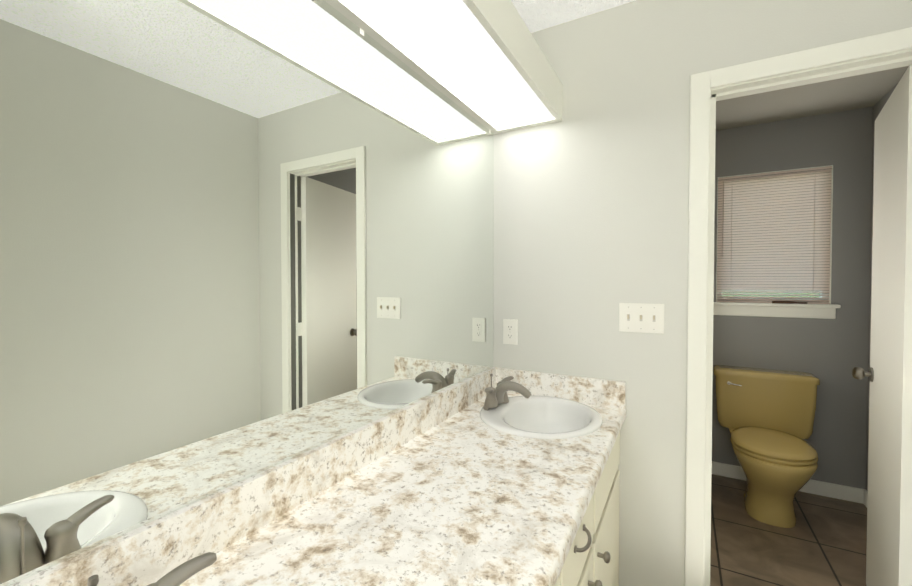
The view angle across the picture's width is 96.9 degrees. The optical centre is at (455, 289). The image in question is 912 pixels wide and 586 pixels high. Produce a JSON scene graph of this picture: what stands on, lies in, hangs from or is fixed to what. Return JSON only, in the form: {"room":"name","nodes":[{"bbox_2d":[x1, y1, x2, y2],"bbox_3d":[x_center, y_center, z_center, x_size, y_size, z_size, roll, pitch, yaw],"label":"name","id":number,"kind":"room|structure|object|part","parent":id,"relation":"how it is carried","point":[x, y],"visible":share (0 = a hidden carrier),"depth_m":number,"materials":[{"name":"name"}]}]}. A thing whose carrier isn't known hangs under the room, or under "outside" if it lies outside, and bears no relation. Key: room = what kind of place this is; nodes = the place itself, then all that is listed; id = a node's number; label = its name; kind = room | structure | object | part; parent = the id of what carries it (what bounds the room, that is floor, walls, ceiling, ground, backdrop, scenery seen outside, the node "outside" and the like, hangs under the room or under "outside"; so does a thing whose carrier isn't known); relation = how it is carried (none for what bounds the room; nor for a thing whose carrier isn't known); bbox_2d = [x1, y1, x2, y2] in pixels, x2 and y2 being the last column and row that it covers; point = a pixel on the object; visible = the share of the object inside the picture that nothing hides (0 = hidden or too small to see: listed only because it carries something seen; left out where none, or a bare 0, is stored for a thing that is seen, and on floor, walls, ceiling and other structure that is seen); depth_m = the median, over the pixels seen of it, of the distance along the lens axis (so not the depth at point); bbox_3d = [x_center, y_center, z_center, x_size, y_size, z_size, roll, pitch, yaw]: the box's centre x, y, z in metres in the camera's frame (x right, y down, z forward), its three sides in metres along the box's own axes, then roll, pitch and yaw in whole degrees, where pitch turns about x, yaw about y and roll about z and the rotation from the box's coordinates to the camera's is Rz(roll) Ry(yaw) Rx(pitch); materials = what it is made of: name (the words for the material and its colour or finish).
{"room":"bathroom","nodes":[
{"label":"bathroom","id":0,"kind":"room"},
{"bbox_2d":[0,0,493,585],"bbox_3d":[-0.079,0.084,1.567,0.126,2.440,4.196,1,1,29],"label":"mirror","id":1,"kind":"object","parent":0,"point":[240,240],"depth_m":0.75,"materials":[{"name":"clear glass"}]},
{"bbox_2d":[360,28,490,133],"bbox_3d":[-0.272,-0.702,1.078,0.002,0.015,1.756,1,1,29],"label":"clips","id":2,"kind":"object","parent":1,"relation":"attached to","point":[361,32],"visible":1,"depth_m":1.10,"materials":[{"name":"white"}]},
{"bbox_2d":[511,0,634,32],"bbox_3d":[0.734,-1.177,1.088,1.990,0.100,4.196,1,1,29],"label":"ceiling","id":3,"kind":"structure","parent":0,"point":[536,15],"depth_m":1.64,"materials":[{"name":"white paint"}]},
{"bbox_2d":[325,0,561,133],"bbox_3d":[-0.270,-0.913,0.764,0.320,0.416,2.400,1,1,29],"label":"frame","id":4,"kind":"object","parent":3,"relation":"attached to","point":[503,24],"visible":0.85,"depth_m":1.29,"materials":[{"name":"white paint"}]},
{"bbox_2d":[342,0,553,128],"bbox_3d":[-0.264,-0.715,0.764,0.266,0.004,2.332,1,1,29],"label":"ceiling light panel","id":5,"kind":"object","parent":4,"relation":"attached to","point":[452,45],"visible":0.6,"depth_m":1.24,"materials":[{"name":"white plastic"}]},
{"bbox_2d":[493,0,911,585],"bbox_3d":[0.968,0.085,1.528,1.750,2.440,0.110,1,1,29],"label":"wall","id":6,"kind":"structure","parent":0,"point":[591,210],"depth_m":1.61,"materials":[{"name":"white paint"}]},
{"bbox_2d":[503,319,517,344],"bbox_3d":[0.250,0.196,1.864,0.070,0.115,0.008,1,1,29],"label":"electrical outlet plate","id":7,"kind":"object","parent":6,"relation":"attached to","point":[510,331],"visible":1,"depth_m":1.86,"materials":[{"name":"white plastic"}]},
{"bbox_2d":[619,303,663,333],"bbox_3d":[0.728,0.113,1.589,0.162,0.115,0.018,1,1,29],"label":"switch plate","id":8,"kind":"object","parent":6,"relation":"attached to","point":[642,317],"visible":1,"depth_m":1.59,"materials":[{"name":"white plastic"}]},
{"bbox_2d":[685,27,911,585],"bbox_3d":[1.209,0.257,1.397,0.712,2.101,0.146,1,1,29],"label":"door frame","id":9,"kind":"structure","parent":6,"relation":"attached to","point":[702,84],"depth_m":1.48,"materials":[{"name":"white paint"}]},
{"bbox_2d":[852,65,911,585],"bbox_3d":[1.653,0.289,1.493,0.177,2.018,0.610,1,1,29],"label":"door","id":10,"kind":"structure","parent":6,"relation":"in","point":[889,527],"depth_m":1.44,"materials":[{"name":"white paint"}]},
{"bbox_2d":[710,474,866,585],"bbox_3d":[0.734,1.363,1.135,1.990,0.100,4.196,1,1,29],"label":"floor","id":11,"kind":"structure","parent":0,"point":[822,541],"depth_m":2.06,"materials":[{"name":"tile"}]},
{"bbox_2d":[713,365,819,527],"bbox_3d":[1.837,0.905,2.371,0.535,0.766,0.703,1,1,29],"label":"toilet","id":12,"kind":"object","parent":11,"relation":"on","point":[765,417],"visible":0.98,"depth_m":2.39,"materials":[{"name":"yellow ceramic"}]},
{"bbox_3d":[-0.056,0.923,0.934,0.554,0.785,1.947,1,1,29],"label":"bathroom vanity","id":13,"kind":"object","parent":11,"relation":"on","visible":0},
{"bbox_2d":[10,367,625,585],"bbox_3d":[-0.044,0.458,0.919,0.581,0.145,1.947,1,1,29],"label":"countertop","id":14,"kind":"structure","parent":13,"relation":"on","point":[447,487],"depth_m":0.86,"materials":[{"name":"stone"}]},
{"bbox_2d":[87,552,216,585],"bbox_3d":[-0.386,0.424,0.470,0.175,0.123,0.262,1,1,29],"label":"faucet","id":15,"kind":"object","parent":14,"relation":"on","point":[179,575],"visible":1,"depth_m":0.57,"materials":[{"name":"silver metal"}]},
{"bbox_2d":[483,374,530,410],"bbox_3d":[0.213,0.403,1.593,0.175,0.123,0.262,1,1,29],"label":"faucet","id":16,"kind":"object","parent":14,"relation":"on","point":[496,396],"visible":1,"depth_m":1.57,"materials":[{"name":"silver metal"}]},
{"bbox_2d":[480,396,602,438],"bbox_3d":[0.318,0.551,1.537,0.450,0.171,0.474,1,1,29],"label":"sink","id":17,"kind":"object","parent":14,"relation":"in","point":[542,417],"visible":0.58,"depth_m":1.64,"materials":[{"name":"white ceramic"}]},
{"bbox_2d":[555,432,619,585],"bbox_3d":[0.188,0.872,0.751,0.052,0.645,1.838,1,1,29],"label":"bathroom vanity","id":18,"kind":"object","parent":13,"relation":"attached to","point":[600,520],"depth_m":1.17,"materials":[{"name":"beige paint"}]},
{"bbox_3d":[0.141,0.801,0.650,0.036,0.452,1.168,1,1,29],"label":"bathroom vanity handle","id":19,"kind":"part","parent":18,"relation":"part of","materials":[{"name":"silver metal"}]},
{"bbox_2d":[712,106,872,488],"bbox_3d":[1.731,0.060,2.889,1.990,2.440,0.120,1,1,29],"label":"wall","id":20,"kind":"structure","parent":0,"point":[830,354],"depth_m":2.50,"materials":[{"name":"grey paint"}]},
{"bbox_2d":[716,165,832,303],"bbox_3d":[2.074,-0.339,2.669,0.597,0.855,0.085,1,1,29],"label":"window","id":21,"kind":"structure","parent":20,"relation":"in","point":[829,291],"depth_m":2.57,"materials":[{"name":"white paint"}]},
{"bbox_2d":[717,166,831,303],"bbox_3d":[2.059,-0.335,2.641,0.589,0.853,0.034,1,1,29],"label":"window blinds","id":22,"kind":"object","parent":21,"relation":"attached to","point":[774,231],"visible":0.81,"depth_m":2.63,"materials":[{"name":"white plastic"}]},
{"bbox_2d":[713,302,840,318],"bbox_3d":[2.040,0.135,2.642,0.692,0.090,0.080,1,1,29],"label":"window sill","id":23,"kind":"structure","parent":20,"relation":"attached to","point":[822,311],"depth_m":2.60,"materials":[{"name":"white paint"}]},
{"bbox_2d":[772,301,806,303],"bbox_3d":[2.124,0.083,2.575,0.177,0.016,0.028,1,1,29],"label":"brush","id":24,"kind":"object","parent":23,"relation":"on","point":[785,302],"visible":0.98,"depth_m":2.57,"materials":[{"name":"brown"}]},
{"bbox_2d":[711,461,861,502],"bbox_3d":[2.039,1.242,2.663,0.930,0.085,0.012,1,1,29],"label":"baseboard","id":25,"kind":"structure","parent":20,"relation":"attached to","point":[838,491],"depth_m":2.53,"materials":[{"name":"white paint"}]},
{"bbox_2d":[716,66,908,130],"bbox_3d":[1.348,-1.112,2.184,1.750,0.069,1.446,1,1,29],"label":"ceiling","id":26,"kind":"structure","parent":0,"point":[850,93],"depth_m":2.31,"materials":[{"name":"grey paint"}]},
{"bbox_2d":[866,85,896,490],"bbox_3d":[2.193,0.080,1.801,0.120,2.440,1.566,1,1,29],"label":"wall","id":27,"kind":"structure","parent":0,"point":[878,106],"depth_m":2.39,"materials":[{"name":"grey paint"}]},
{"bbox_2d":[862,489,867,506],"bbox_3d":[2.107,1.258,1.805,0.012,0.085,1.442,1,1,29],"label":"baseboard","id":28,"kind":"structure","parent":27,"relation":"attached to","point":[864,492],"depth_m":2.42,"materials":[{"name":"white paint"}]},
{"label":"outside","id":29,"kind":"structure","parent":0,"visible":0},
{"bbox_2d":[722,290,818,296],"bbox_3d":[3.372,0.724,4.550,6.000,2.050,0.200,1,1,29],"label":"hedge","id":30,"kind":"object","parent":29,"point":[772,293],"depth_m":4.37,"materials":[{"name":"green plant"}]}
]}

